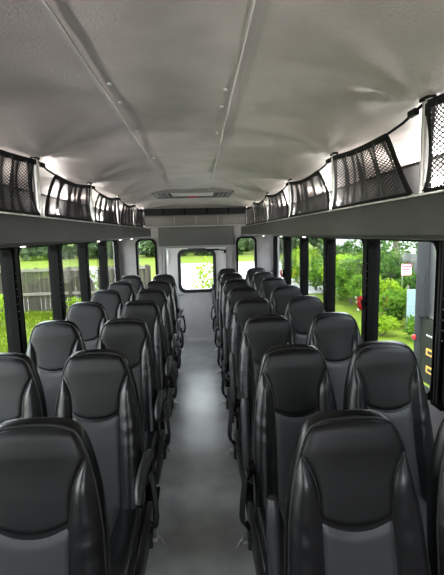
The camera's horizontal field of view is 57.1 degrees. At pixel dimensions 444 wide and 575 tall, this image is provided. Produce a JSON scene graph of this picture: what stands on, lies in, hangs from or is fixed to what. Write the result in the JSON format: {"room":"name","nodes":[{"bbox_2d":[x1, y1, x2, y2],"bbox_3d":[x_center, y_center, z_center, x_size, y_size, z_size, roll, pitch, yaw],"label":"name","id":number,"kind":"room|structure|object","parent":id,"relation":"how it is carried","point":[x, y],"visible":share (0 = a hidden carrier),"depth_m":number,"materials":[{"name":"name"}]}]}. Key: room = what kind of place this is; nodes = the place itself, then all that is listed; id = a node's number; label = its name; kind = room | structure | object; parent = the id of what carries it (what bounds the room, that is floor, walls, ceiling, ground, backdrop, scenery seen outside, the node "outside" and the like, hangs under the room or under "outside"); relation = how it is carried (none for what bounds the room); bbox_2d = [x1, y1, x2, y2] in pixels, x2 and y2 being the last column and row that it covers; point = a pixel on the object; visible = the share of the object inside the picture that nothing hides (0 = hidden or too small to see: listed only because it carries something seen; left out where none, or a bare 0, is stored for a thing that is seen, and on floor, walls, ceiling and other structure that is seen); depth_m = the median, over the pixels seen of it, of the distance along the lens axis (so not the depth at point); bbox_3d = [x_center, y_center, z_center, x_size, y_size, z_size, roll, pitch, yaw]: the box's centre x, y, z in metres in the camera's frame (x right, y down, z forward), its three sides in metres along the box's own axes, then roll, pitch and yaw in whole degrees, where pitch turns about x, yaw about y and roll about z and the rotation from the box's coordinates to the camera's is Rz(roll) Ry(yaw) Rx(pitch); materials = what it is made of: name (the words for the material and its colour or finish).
{"room":"vehicle interior","nodes":[
{"label":"vehicle interior","id":0,"kind":"room"},
{"bbox_2d":[0,212,120,354],"bbox_3d":[-1.347,0.370,2.364,0.087,2.000,7.735,-2,8,-3],"label":"wall","id":1,"kind":"structure","parent":0,"point":[15,251],"depth_m":2.76,"materials":[{"name":"black metal"}]},
{"bbox_2d":[0,247,21,353],"bbox_3d":[-1.341,0.192,2.281,0.062,0.815,0.777,-2,8,-3],"label":"window","id":2,"kind":"structure","parent":1,"relation":"in","point":[7,259],"depth_m":2.64,"materials":[{"name":"black metal"}]},
{"bbox_2d":[18,244,63,351],"bbox_3d":[-1.387,0.083,3.112,0.062,0.815,0.777,-2,8,-3],"label":"window","id":3,"kind":"structure","parent":1,"relation":"in","point":[54,255],"depth_m":3.45,"materials":[{"name":"black metal"}]},
{"bbox_2d":[61,242,88,311],"bbox_3d":[-1.434,-0.026,3.949,0.062,0.815,0.787,-2,8,-3],"label":"window","id":4,"kind":"structure","parent":1,"relation":"in","point":[82,248],"depth_m":4.30,"materials":[{"name":"black metal"}]},
{"bbox_2d":[0,157,150,247],"bbox_3d":[-1.038,-0.377,1.954,0.565,0.382,7.042,-2,8,-3],"label":"luggage rack","id":5,"kind":"object","parent":1,"relation":"attached to","point":[16,229],"visible":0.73,"depth_m":1.87,"materials":[{"name":"grey plastic"}]},
{"bbox_2d":[0,149,40,215],"bbox_3d":[-0.738,-0.355,1.268,0.043,0.227,0.822,-2,8,-4],"label":"net","id":6,"kind":"object","parent":5,"relation":"attached to","point":[30,162],"visible":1,"depth_m":1.49,"materials":[{"name":"black fabric"}]},
{"bbox_2d":[38,161,92,221],"bbox_3d":[-0.786,-0.464,2.099,0.040,0.227,0.822,-2,8,-3],"label":"net","id":7,"kind":"object","parent":5,"relation":"attached to","point":[80,203],"visible":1,"depth_m":2.05,"materials":[{"name":"black fabric"}]},
{"bbox_2d":[91,185,119,224],"bbox_3d":[-0.833,-0.573,2.936,0.041,0.227,0.832,-2,8,-3],"label":"net","id":8,"kind":"object","parent":5,"relation":"attached to","point":[107,200],"visible":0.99,"depth_m":2.93,"materials":[{"name":"black fabric"}]},
{"bbox_2d":[118,197,134,226],"bbox_3d":[-0.880,-0.681,3.763,0.041,0.227,0.802,-2,8,-3],"label":"net","id":9,"kind":"object","parent":5,"relation":"attached to","point":[127,213],"visible":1,"depth_m":3.78,"materials":[{"name":"black fabric"}]},
{"bbox_2d":[134,205,144,227],"bbox_3d":[-0.924,-0.785,4.555,0.041,0.227,0.762,-2,8,-3],"label":"net","id":10,"kind":"object","parent":5,"relation":"attached to","point":[139,219],"visible":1,"depth_m":4.57,"materials":[{"name":"black fabric"}]},
{"bbox_2d":[88,241,106,290],"bbox_3d":[-1.482,-0.138,4.800,0.062,0.815,0.807,-2,8,-3],"label":"window","id":11,"kind":"structure","parent":1,"relation":"in","point":[101,243],"depth_m":5.16,"materials":[{"name":"black metal"}]},
{"bbox_2d":[106,240,119,281],"bbox_3d":[-1.531,-0.251,5.667,0.062,0.815,0.777,-2,8,-3],"label":"window","id":12,"kind":"structure","parent":1,"relation":"in","point":[115,242],"depth_m":6.01,"materials":[{"name":"black metal"}]},
{"bbox_2d":[113,207,278,277],"bbox_3d":[-0.370,-0.220,6.266,2.520,2.100,0.106,-2,8,-3],"label":"wall","id":13,"kind":"structure","parent":0,"point":[207,236],"depth_m":6.16,"materials":[{"name":"grey plastic"}]},
{"bbox_2d":[135,239,157,276],"bbox_3d":[-1.139,-0.292,6.226,0.315,0.900,0.100,-2,8,-3],"label":"window","id":14,"kind":"structure","parent":13,"relation":"in","point":[139,240],"depth_m":6.15,"materials":[{"name":"black rubber"}]},
{"bbox_2d":[140,205,248,227],"bbox_3d":[-0.383,-1.048,6.024,1.640,0.298,0.223,-2,8,-3],"label":"air conditioner","id":15,"kind":"object","parent":13,"relation":"attached to","point":[210,215],"visible":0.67,"depth_m":5.95,"materials":[{"name":"grey plastic"}]},
{"bbox_2d":[144,210,161,214],"bbox_3d":[-1.004,-1.085,5.891,0.274,0.060,0.008,-2,8,-3],"label":"vent grille","id":16,"kind":"object","parent":15,"relation":"attached to","point":[147,212],"depth_m":5.89,"materials":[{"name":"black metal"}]},
{"bbox_2d":[186,209,204,213],"bbox_3d":[-0.385,-1.105,5.924,0.274,0.060,0.008,-2,8,-3],"label":"vent grille","id":17,"kind":"object","parent":15,"relation":"attached to","point":[188,211],"depth_m":5.92,"materials":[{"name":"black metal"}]},
{"bbox_2d":[166,247,225,340],"bbox_3d":[-0.380,0.109,6.291,0.916,1.442,0.120,-2,8,-3],"label":"door","id":18,"kind":"structure","parent":13,"relation":"in","point":[197,304],"depth_m":6.29,"materials":[{"name":"grey metal"}]},
{"bbox_2d":[236,236,256,272],"bbox_3d":[0.377,-0.340,6.305,0.317,0.900,0.100,-2,8,-3],"label":"window","id":19,"kind":"structure","parent":13,"relation":"in","point":[251,237],"depth_m":6.23,"materials":[{"name":"black rubber"}]},
{"bbox_2d":[138,340,264,574],"bbox_3d":[-0.129,1.349,2.591,2.520,0.060,7.795,-2,8,-3],"label":"floor","id":20,"kind":"structure","parent":0,"point":[200,526],"depth_m":2.67,"materials":[{"name":"grey plastic"}]},
{"bbox_2d":[0,353,47,422],"bbox_3d":[-0.978,0.896,1.646,0.416,1.128,0.643,-2,8,-3],"label":"seat","id":21,"kind":"object","parent":20,"relation":"on","point":[22,395],"visible":0.41,"depth_m":1.82,"materials":[{"name":"black leather"}]},
{"bbox_2d":[0,417,110,574],"bbox_3d":[-0.462,0.973,0.967,0.511,1.128,0.643,-2,8,-3],"label":"seat","id":22,"kind":"object","parent":20,"relation":"on","point":[54,516],"visible":1,"depth_m":1.14,"materials":[{"name":"black leather"}]},
{"bbox_2d":[26,320,85,416],"bbox_3d":[-1.018,0.804,2.350,0.416,1.128,0.643,-2,8,-3],"label":"seat","id":23,"kind":"object","parent":20,"relation":"on","point":[51,344],"visible":0.34,"depth_m":2.52,"materials":[{"name":"black leather"}]},
{"bbox_2d":[65,302,108,349],"bbox_3d":[-1.057,0.712,3.054,0.416,1.128,0.643,-2,8,-3],"label":"seat","id":24,"kind":"object","parent":20,"relation":"on","point":[90,317],"visible":0.25,"depth_m":3.23,"materials":[{"name":"black leather"}]},
{"bbox_2d":[90,290,124,319],"bbox_3d":[-1.097,0.620,3.758,0.416,1.128,0.643,-2,8,-3],"label":"seat","id":25,"kind":"object","parent":20,"relation":"on","point":[112,301],"visible":0.21,"depth_m":3.93,"materials":[{"name":"black leather"}]},
{"bbox_2d":[54,349,164,574],"bbox_3d":[-0.501,0.881,1.671,0.511,1.128,0.643,-2,8,-3],"label":"seat","id":26,"kind":"object","parent":20,"relation":"on","point":[98,390],"visible":0.64,"depth_m":1.82,"materials":[{"name":"black leather"}]},
{"bbox_2d":[110,498,145,574],"bbox_3d":[-0.541,1.040,1.620,0.414,0.137,0.505,-2,8,-3],"label":"cushion","id":27,"kind":"object","parent":26,"relation":"on","point":[127,519],"depth_m":1.64,"materials":[{"name":"black leather"}]},
{"bbox_2d":[107,281,135,303],"bbox_3d":[-1.136,0.527,4.462,0.416,1.128,0.643,-2,8,-3],"label":"seat","id":28,"kind":"object","parent":20,"relation":"on","point":[126,289],"visible":0.23,"depth_m":4.64,"materials":[{"name":"black leather"}]},
{"bbox_2d":[120,275,144,294],"bbox_3d":[-1.176,0.435,5.165,0.416,1.128,0.643,-2,8,-3],"label":"seat","id":29,"kind":"object","parent":20,"relation":"on","point":[136,281],"visible":0.15,"depth_m":5.34,"materials":[{"name":"black leather"}]},
{"bbox_2d":[97,318,174,527],"bbox_3d":[-0.541,0.789,2.375,0.511,1.128,0.643,-2,8,-3],"label":"seat","id":30,"kind":"object","parent":20,"relation":"on","point":[132,337],"visible":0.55,"depth_m":2.53,"materials":[{"name":"black leather"}]},
{"bbox_2d":[143,429,160,484],"bbox_3d":[-0.581,0.949,2.324,0.414,0.137,0.505,-2,8,-3],"label":"cushion","id":31,"kind":"object","parent":30,"relation":"on","point":[152,437],"depth_m":2.34,"materials":[{"name":"black leather"}]},
{"bbox_2d":[120,300,179,459],"bbox_3d":[-0.580,0.697,3.079,0.511,1.128,0.643,-2,8,-3],"label":"seat","id":32,"kind":"object","parent":20,"relation":"on","point":[148,311],"visible":0.4,"depth_m":3.24,"materials":[{"name":"black leather"}]},
{"bbox_2d":[159,386,168,421],"bbox_3d":[-0.620,0.856,3.028,0.414,0.137,0.505,-2,8,-3],"label":"cushion","id":33,"kind":"object","parent":32,"relation":"on","point":[166,388],"depth_m":3.05,"materials":[{"name":"black leather"}]},
{"bbox_2d":[135,288,183,416],"bbox_3d":[-0.620,0.605,3.783,0.511,1.128,0.643,-2,8,-3],"label":"seat","id":34,"kind":"object","parent":20,"relation":"on","point":[157,295],"visible":0.32,"depth_m":3.95,"materials":[{"name":"black leather"}]},
{"bbox_2d":[168,361,173,383],"bbox_3d":[-0.660,0.764,3.732,0.414,0.137,0.505,-2,8,-3],"label":"cushion","id":35,"kind":"object","parent":34,"relation":"on","point":[170,376],"depth_m":3.57,"materials":[{"name":"black leather"}]},
{"bbox_2d":[145,280,185,387],"bbox_3d":[-0.659,0.512,4.486,0.511,1.128,0.643,-2,8,-3],"label":"seat","id":36,"kind":"object","parent":20,"relation":"on","point":[164,285],"visible":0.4,"depth_m":4.65,"materials":[{"name":"black leather"}]},
{"bbox_2d":[152,274,185,365],"bbox_3d":[-0.699,0.420,5.190,0.511,1.128,0.643,-2,8,-3],"label":"seat","id":37,"kind":"object","parent":20,"relation":"on","point":[166,277],"visible":0.23,"depth_m":5.36,"materials":[{"name":"black leather"}]},
{"bbox_2d":[210,268,237,345],"bbox_3d":[0.072,0.309,5.890,0.511,1.128,0.643,-2,8,-3],"label":"seat","id":38,"kind":"object","parent":20,"relation":"on","point":[225,270],"visible":0.24,"depth_m":6.06,"materials":[{"name":"black leather"}]},
{"bbox_2d":[212,273,242,364],"bbox_3d":[0.111,0.401,5.186,0.511,1.128,0.643,-2,8,-3],"label":"seat","id":39,"kind":"object","parent":20,"relation":"on","point":[226,276],"visible":0.28,"depth_m":5.36,"materials":[{"name":"black leather"}]},
{"bbox_2d":[213,278,249,386],"bbox_3d":[0.151,0.493,4.482,0.511,1.128,0.643,-2,8,-3],"label":"seat","id":40,"kind":"object","parent":20,"relation":"on","point":[229,284],"visible":0.2,"depth_m":4.65,"materials":[{"name":"black leather"}]},
{"bbox_2d":[216,286,258,415],"bbox_3d":[0.190,0.585,3.778,0.511,1.128,0.643,-2,8,-3],"label":"seat","id":41,"kind":"object","parent":20,"relation":"on","point":[235,294],"visible":0.24,"depth_m":3.95,"materials":[{"name":"black leather"}]},
{"bbox_2d":[219,297,272,457],"bbox_3d":[0.230,0.677,3.074,0.511,1.128,0.643,-2,8,-3],"label":"seat","id":42,"kind":"object","parent":20,"relation":"on","point":[245,308],"visible":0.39,"depth_m":3.24,"materials":[{"name":"black leather"}]},
{"bbox_2d":[232,387,238,420],"bbox_3d":[0.285,0.834,3.028,0.414,0.137,0.505,-2,8,-3],"label":"cushion","id":43,"kind":"object","parent":42,"relation":"on","point":[236,412],"depth_m":2.82,"materials":[{"name":"black leather"}]},
{"bbox_2d":[245,267,265,285],"bbox_3d":[0.544,0.294,5.915,0.416,1.128,0.643,-2,8,-3],"label":"seat","id":44,"kind":"object","parent":20,"relation":"on","point":[251,271],"visible":0.19,"depth_m":6.09,"materials":[{"name":"black leather"}]},
{"bbox_2d":[225,314,295,526],"bbox_3d":[0.269,0.769,2.370,0.511,1.128,0.643,-2,8,-3],"label":"seat","id":45,"kind":"object","parent":20,"relation":"on","point":[260,333],"visible":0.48,"depth_m":2.54,"materials":[{"name":"black leather"}]},
{"bbox_2d":[238,428,252,483],"bbox_3d":[0.324,0.926,2.324,0.414,0.137,0.505,-2,8,-3],"label":"cushion","id":46,"kind":"object","parent":45,"relation":"on","point":[240,434],"depth_m":2.32,"materials":[{"name":"black leather"}]},
{"bbox_2d":[251,272,274,292],"bbox_3d":[0.584,0.386,5.211,0.416,1.128,0.643,-2,8,-3],"label":"seat","id":47,"kind":"object","parent":20,"relation":"on","point":[257,278],"visible":0.18,"depth_m":5.38,"materials":[{"name":"black leather"}]},
{"bbox_2d":[258,277,286,300],"bbox_3d":[0.623,0.478,4.507,0.416,1.128,0.643,-2,8,-3],"label":"seat","id":48,"kind":"object","parent":20,"relation":"on","point":[267,285],"visible":0.2,"depth_m":4.68,"materials":[{"name":"black leather"}]},
{"bbox_2d":[269,285,302,315],"bbox_3d":[0.663,0.570,3.803,0.416,1.128,0.643,-2,8,-3],"label":"seat","id":49,"kind":"object","parent":20,"relation":"on","point":[280,296],"visible":0.25,"depth_m":3.98,"materials":[{"name":"black leather"}]},
{"bbox_2d":[236,344,337,574],"bbox_3d":[0.309,0.861,1.667,0.511,1.128,0.643,-2,8,-3],"label":"seat","id":50,"kind":"object","parent":20,"relation":"on","point":[294,384],"visible":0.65,"depth_m":1.83,"materials":[{"name":"black leather"}]},
{"bbox_2d":[253,501,283,574],"bbox_3d":[0.364,1.018,1.620,0.414,0.137,0.505,-2,8,-3],"label":"cushion","id":51,"kind":"object","parent":50,"relation":"on","point":[259,511],"depth_m":1.66,"materials":[{"name":"black leather"}]},
{"bbox_2d":[284,295,325,343],"bbox_3d":[0.702,0.662,3.099,0.416,1.128,0.643,-2,8,-3],"label":"seat","id":52,"kind":"object","parent":20,"relation":"on","point":[300,311],"visible":0.29,"depth_m":3.27,"materials":[{"name":"black leather"}]},
{"bbox_2d":[306,312,362,409],"bbox_3d":[0.742,0.754,2.395,0.416,1.128,0.643,-2,8,-3],"label":"seat","id":53,"kind":"object","parent":20,"relation":"on","point":[336,335],"visible":0.37,"depth_m":2.56,"materials":[{"name":"black leather"}]},
{"bbox_2d":[266,409,430,574],"bbox_3d":[0.348,0.953,0.963,0.511,1.128,0.643,-2,8,-3],"label":"seat","id":54,"kind":"object","parent":20,"relation":"on","point":[352,505],"visible":1,"depth_m":1.13,"materials":[{"name":"black leather"}]},
{"bbox_2d":[343,341,433,550],"bbox_3d":[0.781,0.847,1.691,0.416,1.128,0.643,-2,8,-3],"label":"seat","id":55,"kind":"object","parent":20,"relation":"on","point":[385,377],"visible":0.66,"depth_m":1.86,"materials":[{"name":"black leather"}]},
{"bbox_2d":[426,419,443,574],"bbox_3d":[0.821,0.939,0.987,0.416,1.128,0.643,-2,8,-3],"label":"seat","id":56,"kind":"object","parent":20,"relation":"on","point":[434,509],"visible":0.97,"depth_m":1.18,"materials":[{"name":"black leather"}]},
{"bbox_2d":[0,0,443,211],"bbox_3d":[-0.178,-0.712,2.288,2.400,0.212,7.735,-2,8,-3],"label":"ceiling","id":57,"kind":"structure","parent":0,"point":[316,79],"depth_m":1.21,"materials":[{"name":"plastic"}]},
{"bbox_2d":[42,0,254,205],"bbox_3d":[-0.214,-0.722,2.275,0.378,0.034,7.715,-2,8,-3],"label":"ceiling panel","id":58,"kind":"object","parent":57,"relation":"attached to","point":[171,64],"depth_m":1.01,"materials":[{"name":"plastic"}]},
{"bbox_2d":[150,188,233,198],"bbox_3d":[-0.298,-0.950,4.152,0.790,0.062,0.600,-2,8,-3],"label":"roof hatch","id":59,"kind":"object","parent":57,"relation":"attached to","point":[212,192],"visible":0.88,"depth_m":3.95,"materials":[{"name":"grey plastic"}]},
{"bbox_2d":[275,210,443,441],"bbox_3d":[1.042,0.295,2.488,0.087,2.000,7.735,-2,8,-3],"label":"wall","id":60,"kind":"structure","parent":0,"point":[436,412],"depth_m":2.00,"materials":[{"name":"black metal"}]},
{"bbox_2d":[273,236,283,278],"bbox_3d":[0.810,-0.329,5.817,0.124,0.815,0.879,-2,8,-3],"label":"window","id":61,"kind":"structure","parent":60,"relation":"in","point":[275,257],"depth_m":6.21,"materials":[{"name":"black metal"}]},
{"bbox_2d":[285,236,299,284],"bbox_3d":[0.887,-0.222,4.999,0.062,0.815,0.815,-2,8,-3],"label":"window","id":62,"kind":"structure","parent":60,"relation":"in","point":[287,238],"depth_m":5.37,"materials":[{"name":"black metal"}]},
{"bbox_2d":[301,237,323,303],"bbox_3d":[0.936,-0.109,4.136,0.062,0.815,0.851,-2,8,-3],"label":"window","id":63,"kind":"structure","parent":60,"relation":"in","point":[303,240],"depth_m":4.52,"materials":[{"name":"black metal"}]},
{"bbox_2d":[241,94,443,240],"bbox_3d":[0.730,-0.433,2.046,0.565,0.382,7.042,-2,8,-3],"label":"luggage rack","id":64,"kind":"object","parent":60,"relation":"attached to","point":[419,215],"visible":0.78,"depth_m":1.39,"materials":[{"name":"grey plastic"}]},
{"bbox_2d":[245,202,253,224],"bbox_3d":[0.323,-0.824,4.620,0.041,0.227,0.762,-2,8,-3],"label":"net","id":65,"kind":"object","parent":64,"relation":"attached to","point":[249,216],"visible":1,"depth_m":4.64,"materials":[{"name":"black fabric"}]},
{"bbox_2d":[254,195,266,223],"bbox_3d":[0.367,-0.722,3.837,0.040,0.227,0.782,-2,8,-3],"label":"net","id":66,"kind":"object","parent":64,"relation":"attached to","point":[259,210],"visible":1,"depth_m":3.83,"materials":[{"name":"black fabric"}]},
{"bbox_2d":[267,182,288,221],"bbox_3d":[0.413,-0.615,3.021,0.040,0.227,0.832,-2,8,-3],"label":"net","id":67,"kind":"object","parent":64,"relation":"attached to","point":[276,196],"visible":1,"depth_m":2.97,"materials":[{"name":"black fabric"}]},
{"bbox_2d":[289,156,331,217],"bbox_3d":[0.460,-0.505,2.179,0.039,0.227,0.832,-2,8,-3],"label":"net","id":68,"kind":"object","parent":64,"relation":"attached to","point":[298,204],"visible":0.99,"depth_m":2.13,"materials":[{"name":"black fabric"}]},
{"bbox_2d":[332,104,422,209],"bbox_3d":[0.504,-0.403,1.402,0.041,0.227,0.702,-2,8,-3],"label":"net","id":69,"kind":"object","parent":64,"relation":"attached to","point":[353,153],"visible":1,"depth_m":1.37,"materials":[{"name":"black fabric"}]},
{"bbox_2d":[422,93,443,192],"bbox_3d":[0.547,-0.303,0.635,0.043,0.227,0.812,-2,8,-3],"label":"net","id":70,"kind":"object","parent":64,"relation":"attached to","point":[433,103],"visible":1,"depth_m":0.99,"materials":[{"name":"black fabric"}]},
{"bbox_2d":[326,238,364,336],"bbox_3d":[0.957,0.014,3.197,0.124,0.815,0.927,-2,8,-3],"label":"window","id":71,"kind":"structure","parent":60,"relation":"in","point":[360,301],"depth_m":3.61,"materials":[{"name":"black metal"}]},
{"bbox_2d":[365,239,438,399],"bbox_3d":[1.035,0.122,2.367,0.062,0.815,0.823,-2,8,-3],"label":"window","id":72,"kind":"structure","parent":60,"relation":"in","point":[371,296],"depth_m":2.73,"materials":[{"name":"black metal"}]},
{"bbox_2d":[439,303,443,411],"bbox_3d":[1.084,0.236,1.498,0.062,0.815,0.827,-2,8,-3],"label":"window","id":73,"kind":"structure","parent":60,"relation":"in","point":[441,392],"depth_m":1.92,"materials":[{"name":"black metal"}]},
{"label":"outside","id":74,"kind":"structure","parent":0,"visible":0},
{"bbox_2d":[308,293,429,387],"bbox_3d":[31.570,1.300,3.710,56.600,0.300,27.500,-2,8,-3],"label":"verge","id":75,"kind":"structure","parent":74,"point":[341,305],"depth_m":10.78,"materials":[{"name":"green plant"}]},
{"bbox_2d":[308,259,322,289],"bbox_3d":[3.884,-0.424,15.481,1.256,1.393,1.344,2,8,22],"label":"bush","id":76,"kind":"object","parent":75,"relation":"on","point":[315,276],"visible":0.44,"depth_m":15.45,"materials":[{"name":"green plant"}]},
{"bbox_2d":[318,254,351,299],"bbox_3d":[4.132,-0.365,14.185,1.328,1.603,1.413,-6,9,-28],"label":"bush","id":77,"kind":"object","parent":75,"relation":"on","point":[340,257],"visible":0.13,"depth_m":14.06,"materials":[{"name":"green plant"}]},
{"bbox_2d":[335,254,362,304],"bbox_3d":[4.140,-0.256,13.148,1.090,1.654,1.083,-7,9,-37],"label":"bush","id":78,"kind":"object","parent":75,"relation":"on","point":[343,275],"visible":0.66,"depth_m":13.02,"materials":[{"name":"green plant"}]},
{"bbox_2d":[346,272,382,296],"bbox_3d":[4.242,0.039,12.107,1.114,1.340,1.077,-2,8,-3],"label":"bush","id":79,"kind":"object","parent":75,"relation":"on","point":[357,285],"visible":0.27,"depth_m":12.01,"materials":[{"name":"green plant"}]},
{"bbox_2d":[321,245,416,272],"bbox_3d":[6.263,-0.539,14.927,0.080,1.520,18.000,-2,8,-3],"label":"fence","id":80,"kind":"object","parent":75,"relation":"on","point":[411,258],"visible":0.08,"depth_m":13.66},
{"bbox_2d":[360,278,402,315],"bbox_3d":[4.346,0.227,11.176,1.158,1.207,1.085,-2,8,-3],"label":"bush","id":81,"kind":"object","parent":75,"relation":"on","point":[383,287],"visible":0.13,"depth_m":10.84,"materials":[{"name":"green plant"}]},
{"bbox_2d":[380,245,392,283],"bbox_3d":[5.484,-0.565,14.381,1.007,1.879,1.336,-2,8,-3],"label":"bush","id":82,"kind":"object","parent":75,"relation":"on","point":[384,247],"visible":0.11,"depth_m":14.00,"materials":[{"name":"green plant"}]},
{"bbox_2d":[378,312,401,335],"bbox_3d":[3.638,0.835,9.310,0.823,0.532,0.796,-2,8,-3],"label":"clump","id":83,"kind":"object","parent":75,"relation":"on","point":[384,325],"visible":0.56,"depth_m":9.16,"materials":[{"name":"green plant"}]},
{"bbox_2d":[379,287,406,321],"bbox_3d":[4.353,0.462,10.097,1.061,1.025,1.052,2,8,22],"label":"bush","id":84,"kind":"object","parent":75,"relation":"on","point":[393,302],"visible":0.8,"depth_m":9.87,"materials":[{"name":"green plant"}]},
{"bbox_2d":[380,251,412,288],"bbox_3d":[5.509,-0.282,12.895,1.186,1.706,1.376,-2,8,-3],"label":"bush","id":85,"kind":"object","parent":75,"relation":"on","point":[394,268],"visible":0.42,"depth_m":12.80,"materials":[{"name":"green plant"}]},
{"bbox_2d":[397,270,415,296],"bbox_3d":[5.531,0.086,11.619,1.356,1.313,1.192,-5,8,-24],"label":"bush","id":86,"kind":"object","parent":75,"relation":"on","point":[408,280],"visible":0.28,"depth_m":11.46,"materials":[{"name":"green plant"}]},
{"bbox_2d":[401,264,411,292],"bbox_3d":[4.998,0.082,11.108,0.280,1.470,0.043,-2,8,-3],"label":"warning sign","id":87,"kind":"object","parent":75,"relation":"on","point":[406,269],"visible":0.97,"depth_m":11.02,"materials":[{"name":"white metal"}]},
{"bbox_2d":[402,314,414,335],"bbox_3d":[4.271,0.891,8.798,0.720,0.584,0.699,1,8,17],"label":"clump","id":88,"kind":"object","parent":75,"relation":"on","point":[409,330],"visible":0.2,"depth_m":8.80,"materials":[{"name":"green plant"}]},
{"bbox_2d":[405,286,415,332],"bbox_3d":[4.508,0.503,9.429,0.500,1.100,0.062,-2,8,-3],"label":"panel","id":89,"kind":"object","parent":75,"relation":"on","point":[411,293],"visible":0.44,"depth_m":9.37,"materials":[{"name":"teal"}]},
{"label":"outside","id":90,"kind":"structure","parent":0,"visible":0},
{"bbox_2d":[19,244,319,296],"bbox_3d":[-4.880,-8.917,87.699,240.000,0.320,143.500,-2,8,-3],"label":"field","id":91,"kind":"structure","parent":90,"point":[248,256],"depth_m":38.70,"materials":[{"name":"plant"}]},
{"bbox_2d":[19,244,76,260],"bbox_3d":[-19.391,-7.564,44.431,6.832,9.900,6.075,-2,8,-3],"label":"tree","id":92,"kind":"object","parent":91,"relation":"on","point":[39,253],"visible":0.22,"depth_m":42.97,"materials":[{"name":"green plant"}]},
{"bbox_2d":[74,241,113,257],"bbox_3d":[-13.280,-6.881,44.957,6.679,7.867,6.122,2,8,25],"label":"tree","id":93,"kind":"object","parent":91,"relation":"on","point":[92,247],"visible":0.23,"depth_m":43.04,"materials":[{"name":"green plant"}]},
{"bbox_2d":[138,241,189,256],"bbox_3d":[-6.541,-7.320,45.259,6.275,8.772,6.824,-2,8,-3],"label":"tree","id":94,"kind":"object","parent":91,"relation":"on","point":[146,248],"visible":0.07,"depth_m":44.15,"materials":[{"name":"green plant"}]},
{"bbox_2d":[192,238,247,255],"bbox_3d":[-0.374,-7.819,45.576,6.586,9.464,6.680,-2,8,-3],"label":"tree","id":95,"kind":"object","parent":91,"relation":"on","point":[242,241],"visible":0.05,"depth_m":44.85,"materials":[{"name":"green plant"}]},
{"bbox_2d":[249,237,299,252],"bbox_3d":[6.197,-7.947,45.799,6.355,8.669,6.662,4,9,37],"label":"tree","id":96,"kind":"object","parent":91,"relation":"on","point":[294,240],"visible":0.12,"depth_m":44.26,"materials":[{"name":"green plant"}]},
{"bbox_2d":[309,238,323,250],"bbox_3d":[12.328,-7.379,46.624,6.564,7.623,6.793,-2,8,-3],"label":"tree","id":97,"kind":"object","parent":91,"relation":"on","point":[316,242],"visible":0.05,"depth_m":45.17,"materials":[{"name":"green plant"}]},
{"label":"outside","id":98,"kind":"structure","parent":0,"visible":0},
{"bbox_2d":[23,261,335,311],"bbox_3d":[-23.544,1.820,10.027,74.000,0.300,46.000,-2,8,-3],"label":"gravel yard","id":99,"kind":"structure","parent":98,"point":[187,270],"depth_m":24.03,"materials":[{"name":"white gravel"}]},
{"bbox_2d":[190,256,212,288],"bbox_3d":[-0.431,-0.018,11.574,0.892,1.817,0.906,6,10,44],"label":"sapling","id":100,"kind":"object","parent":99,"relation":"on","point":[207,284],"visible":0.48,"depth_m":11.58,"materials":[{"name":"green plant"}]},
{"bbox_2d":[291,246,321,283],"bbox_3d":[3.707,-0.984,18.154,1.500,1.808,1.317,-8,10,-39],"label":"bush","id":101,"kind":"object","parent":99,"relation":"on","point":[295,269],"visible":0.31,"depth_m":18.11,"materials":[{"name":"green plant"}]},
{"bbox_2d":[298,256,322,289],"bbox_3d":[3.814,-0.628,16.697,1.376,1.482,1.355,-9,10,-43],"label":"bush","id":102,"kind":"object","parent":99,"relation":"on","point":[313,258],"visible":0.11,"depth_m":16.39,"materials":[{"name":"green plant"}]},
{"bbox_2d":[336,241,352,257],"bbox_3d":[5.195,-1.059,17.725,1.256,1.996,1.310,1,8,18],"label":"bush","id":103,"kind":"object","parent":99,"relation":"on","point":[339,248],"visible":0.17,"depth_m":17.59,"materials":[{"name":"green plant"}]},
{"bbox_2d":[340,239,362,273],"bbox_3d":[5.279,-0.865,15.868,1.125,2.093,1.291,-5,8,-26],"label":"tree","id":104,"kind":"object","parent":99,"relation":"on","point":[355,251],"visible":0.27,"depth_m":15.73,"materials":[{"name":"green plant"}]},
{"bbox_2d":[336,239,417,253],"bbox_3d":[13.342,-3.973,24.471,13.300,5.600,7.000,-2,8,-3],"label":"house","id":105,"kind":"structure","parent":99,"relation":"on","point":[338,241],"depth_m":21.49,"materials":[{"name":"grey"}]},
{"bbox_2d":[381,240,417,253],"bbox_3d":[7.589,-2.926,17.906,5.541,5.536,5.439,4,9,34],"label":"tree","id":106,"kind":"object","parent":99,"relation":"on","point":[397,245],"visible":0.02,"depth_m":16.96,"materials":[{"name":"green plant"}]},
{"bbox_2d":[411,242,435,385],"bbox_3d":[3.433,0.557,1.589,1.942,3.100,6.820,-2,8,-3],"label":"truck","id":107,"kind":"object","parent":99,"relation":"on","point":[422,336],"visible":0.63,"depth_m":4.71,"materials":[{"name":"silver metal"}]},
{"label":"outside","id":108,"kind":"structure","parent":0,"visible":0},
{"bbox_2d":[0,310,66,352],"bbox_3d":[-31.262,3.402,-0.502,57.400,0.300,25.600,-2,8,-3],"label":"lawn","id":109,"kind":"structure","parent":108,"point":[66,310],"depth_m":11.39,"materials":[{"name":"green plant"}]},
{"bbox_2d":[0,308,67,352],"bbox_3d":[-7.312,1.366,8.457,8.518,0.221,9.317,-2,8,-3],"label":"grass blades","id":110,"kind":"object","parent":109,"relation":"on","point":[35,313],"visible":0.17,"depth_m":11.64,"materials":[{"name":"green plant"}]},
{"bbox_2d":[0,264,150,311],"bbox_3d":[-8.611,0.169,13.023,12.625,1.460,0.100,-2,8,-3],"label":"wooden fence","id":111,"kind":"object","parent":109,"relation":"on","point":[34,300],"visible":0.27,"depth_m":13.20,"materials":[{"name":"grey wood"}]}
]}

